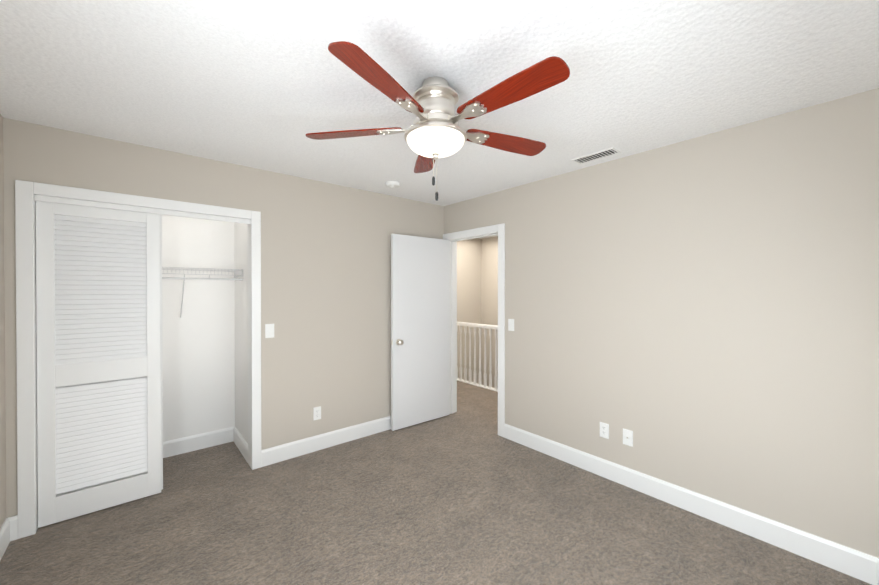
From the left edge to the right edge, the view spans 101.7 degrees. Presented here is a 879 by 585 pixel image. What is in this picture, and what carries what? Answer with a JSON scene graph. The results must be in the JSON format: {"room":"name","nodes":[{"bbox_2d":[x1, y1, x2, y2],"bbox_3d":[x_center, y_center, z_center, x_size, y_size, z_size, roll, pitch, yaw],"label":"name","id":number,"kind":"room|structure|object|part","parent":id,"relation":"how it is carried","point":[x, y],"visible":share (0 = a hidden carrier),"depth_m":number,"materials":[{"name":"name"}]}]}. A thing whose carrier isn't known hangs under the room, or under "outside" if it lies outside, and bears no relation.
{"room":"empty bedroom","nodes":[
{"label":"empty bedroom","id":0,"kind":"room"},
{"bbox_2d":[0,114,5,527],"bbox_3d":[-1.323,0.226,0.580,0.120,2.440,3.780,0,0,-40],"label":"wall","id":1,"kind":"structure","parent":0,"point":[2,420],"depth_m":2.02,"materials":[{"name":"beige paint"}]},
{"bbox_2d":[0,515,17,560],"bbox_3d":[-1.305,1.378,0.682,0.030,0.135,3.660,0,0,-40],"label":"baseboard","id":2,"kind":"structure","parent":1,"relation":"attached to","point":[9,529],"depth_m":2.04,"materials":[{"name":"white paint"}]},
{"bbox_2d":[61,215,247,442],"bbox_3d":[-2.317,0.212,2.833,1.521,2.440,0.700,0,0,-40],"label":"wall","id":3,"kind":"structure","parent":0,"point":[205,358],"depth_m":3.25,"materials":[{"name":"white paint"}]},
{"bbox_2d":[163,427,231,457],"bbox_3d":[-2.428,1.363,3.063,1.202,0.135,0.016,0,0,-40],"label":"baseboard","id":4,"kind":"structure","parent":3,"relation":"attached to","point":[209,439],"depth_m":3.24,"materials":[{"name":"white paint"}]},
{"bbox_2d":[162,267,242,317],"bbox_3d":[-2.308,0.010,2.913,1.198,0.429,0.380,0,0,-40],"label":"shelf","id":5,"kind":"object","parent":3,"relation":"attached to","point":[238,272],"visible":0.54,"depth_m":3.02,"materials":[{"name":"grey"}]},
{"bbox_2d":[232,427,247,462],"bbox_3d":[-1.777,1.362,3.213,0.016,0.135,0.570,0,0,-40],"label":"baseboard","id":6,"kind":"structure","parent":3,"relation":"attached to","point":[240,442],"depth_m":3.21,"materials":[{"name":"white paint"}]},
{"bbox_2d":[3,118,443,517],"bbox_3d":[-1.308,0.210,3.151,3.470,2.440,0.120,0,0,-40],"label":"wall","id":7,"kind":"structure","parent":0,"point":[325,279],"depth_m":3.10,"materials":[{"name":"beige paint"}]},
{"bbox_2d":[36,201,162,527],"bbox_3d":[-2.213,0.425,2.361,0.590,1.996,0.032,0,0,-40],"label":"louvered door","id":8,"kind":"structure","parent":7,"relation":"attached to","point":[97,294],"depth_m":2.33,"materials":[{"name":"white paint"}]},
{"bbox_2d":[15,180,261,538],"bbox_3d":[-2.000,0.389,2.553,1.310,2.090,0.138,0,0,-40],"label":"trim","id":9,"kind":"structure","parent":7,"relation":"attached to","point":[28,194],"depth_m":2.15,"materials":[{"name":"white paint"}]},
{"bbox_2d":[265,324,273,337],"bbox_3d":[-1.410,0.319,2.978,0.070,0.115,0.013,0,0,-40],"label":"light switch","id":10,"kind":"object","parent":7,"relation":"attached to","point":[269,330],"visible":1,"depth_m":2.97,"materials":[{"name":"white plastic"}]},
{"bbox_2d":[313,406,320,420],"bbox_3d":[-1.107,1.095,3.243,0.070,0.115,0.008,0,0,-40],"label":"outlet","id":11,"kind":"object","parent":7,"relation":"attached to","point":[316,413],"visible":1,"depth_m":3.24,"materials":[{"name":"white plastic"}]},
{"bbox_2d":[261,416,390,466],"bbox_3d":[-0.702,1.360,3.584,1.995,0.135,0.016,0,0,-40],"label":"baseboard","id":12,"kind":"structure","parent":7,"relation":"attached to","point":[279,453],"depth_m":3.26,"materials":[{"name":"white paint"}]},
{"bbox_2d":[0,381,871,584],"bbox_3d":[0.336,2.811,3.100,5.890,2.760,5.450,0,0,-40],"label":"floor carpet","id":13,"kind":"object","parent":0,"point":[465,494],"visible":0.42,"depth_m":2.17,"materials":[{"name":"carpet"}]},
{"bbox_2d":[457,322,497,391],"bbox_3d":[0.923,0.893,5.061,0.120,1.050,2.958,0,0,-40],"label":"balusters","id":14,"kind":"object","parent":13,"relation":"on","point":[480,326],"visible":0.31,"depth_m":5.42,"materials":[{"name":"white paint"}]},
{"bbox_2d":[0,0,878,238],"bbox_3d":[0.336,-1.050,3.076,5.890,0.080,5.450,0,0,-40],"label":"ceiling","id":15,"kind":"structure","parent":0,"point":[267,85],"depth_m":1.63,"materials":[{"name":"white paint"}]},
{"bbox_2d":[385,181,399,187],"bbox_3d":[-0.433,-0.992,3.309,0.136,0.037,0.136,0,0,-40],"label":"smoke detector","id":16,"kind":"object","parent":15,"relation":"attached to","point":[392,184],"visible":1,"depth_m":3.27,"materials":[{"name":"white plastic"}]},
{"bbox_2d":[306,41,569,200],"bbox_3d":[0.018,-0.721,1.697,1.269,0.559,1.237,0,0,-40],"label":"ceiling fan","id":17,"kind":"object","parent":15,"relation":"attached to","point":[433,132],"visible":1,"depth_m":1.60,"materials":[{"name":"red wood"}]},
{"bbox_3d":[-0.019,-0.702,1.722,0.278,0.074,0.278,0,0,-40],"label":"lamp shade","id":18,"kind":"part","parent":17,"relation":"part of","materials":[{"name":"white glass"}]},
{"bbox_2d":[571,147,620,163],"bbox_3d":[1.151,-1.003,2.641,0.135,0.006,0.310,0,0,-40],"label":"ceiling vent","id":19,"kind":"object","parent":15,"relation":"in","point":[597,155],"visible":1,"depth_m":2.63,"materials":[{"name":"white plastic"}]},
{"bbox_2d":[457,236,497,387],"bbox_3d":[0.905,1.548,5.071,0.120,5.140,3.170,0,0,-40],"label":"wall","id":20,"kind":"structure","parent":0,"point":[477,280],"depth_m":5.31,"materials":[{"name":"beige paint"}]},
{"bbox_2d":[444,88,878,557],"bbox_3d":[0.781,0.208,3.462,0.120,2.440,5.450,0,0,-40],"label":"wall","id":21,"kind":"structure","parent":0,"point":[700,315],"depth_m":2.23,"materials":[{"name":"beige paint"}]},
{"bbox_2d":[443,223,504,436],"bbox_3d":[0.395,0.371,3.919,0.156,2.108,0.918,0,0,-40],"label":"door frame","id":22,"kind":"structure","parent":21,"relation":"attached to","point":[481,232],"depth_m":3.72,"materials":[{"name":"white paint"}]},
{"bbox_2d":[391,234,449,430],"bbox_3d":[-0.184,0.406,3.905,0.774,2.015,0.134,0,0,-40],"label":"hinged door","id":23,"kind":"structure","parent":22,"relation":"attached to","point":[420,329],"depth_m":3.86,"materials":[{"name":"white paint"}]},
{"bbox_2d":[508,319,513,330],"bbox_3d":[0.692,0.313,3.466,0.013,0.115,0.070,0,0,-40],"label":"light switch","id":24,"kind":"object","parent":21,"relation":"attached to","point":[510,324],"visible":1,"depth_m":3.46,"materials":[{"name":"white plastic"}]},
{"bbox_2d":[600,422,608,438],"bbox_3d":[1.279,1.072,2.782,0.008,0.115,0.070,0,0,-40],"label":"outlet","id":25,"kind":"object","parent":21,"relation":"attached to","point":[604,430],"visible":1,"depth_m":2.78,"materials":[{"name":"white plastic"}]},
{"bbox_2d":[623,428,632,446],"bbox_3d":[1.389,1.073,2.646,0.017,0.115,0.070,0,0,-40],"label":"outlet","id":26,"kind":"object","parent":21,"relation":"attached to","point":[628,437],"visible":1,"depth_m":2.64,"materials":[{"name":"white plastic"}]},
{"bbox_2d":[504,424,878,584],"bbox_3d":[1.518,1.367,2.497,0.016,0.135,2.714,0,0,-40],"label":"baseboard","id":27,"kind":"structure","parent":21,"relation":"attached to","point":[859,565],"depth_m":2.21,"materials":[{"name":"white paint"}]}
]}

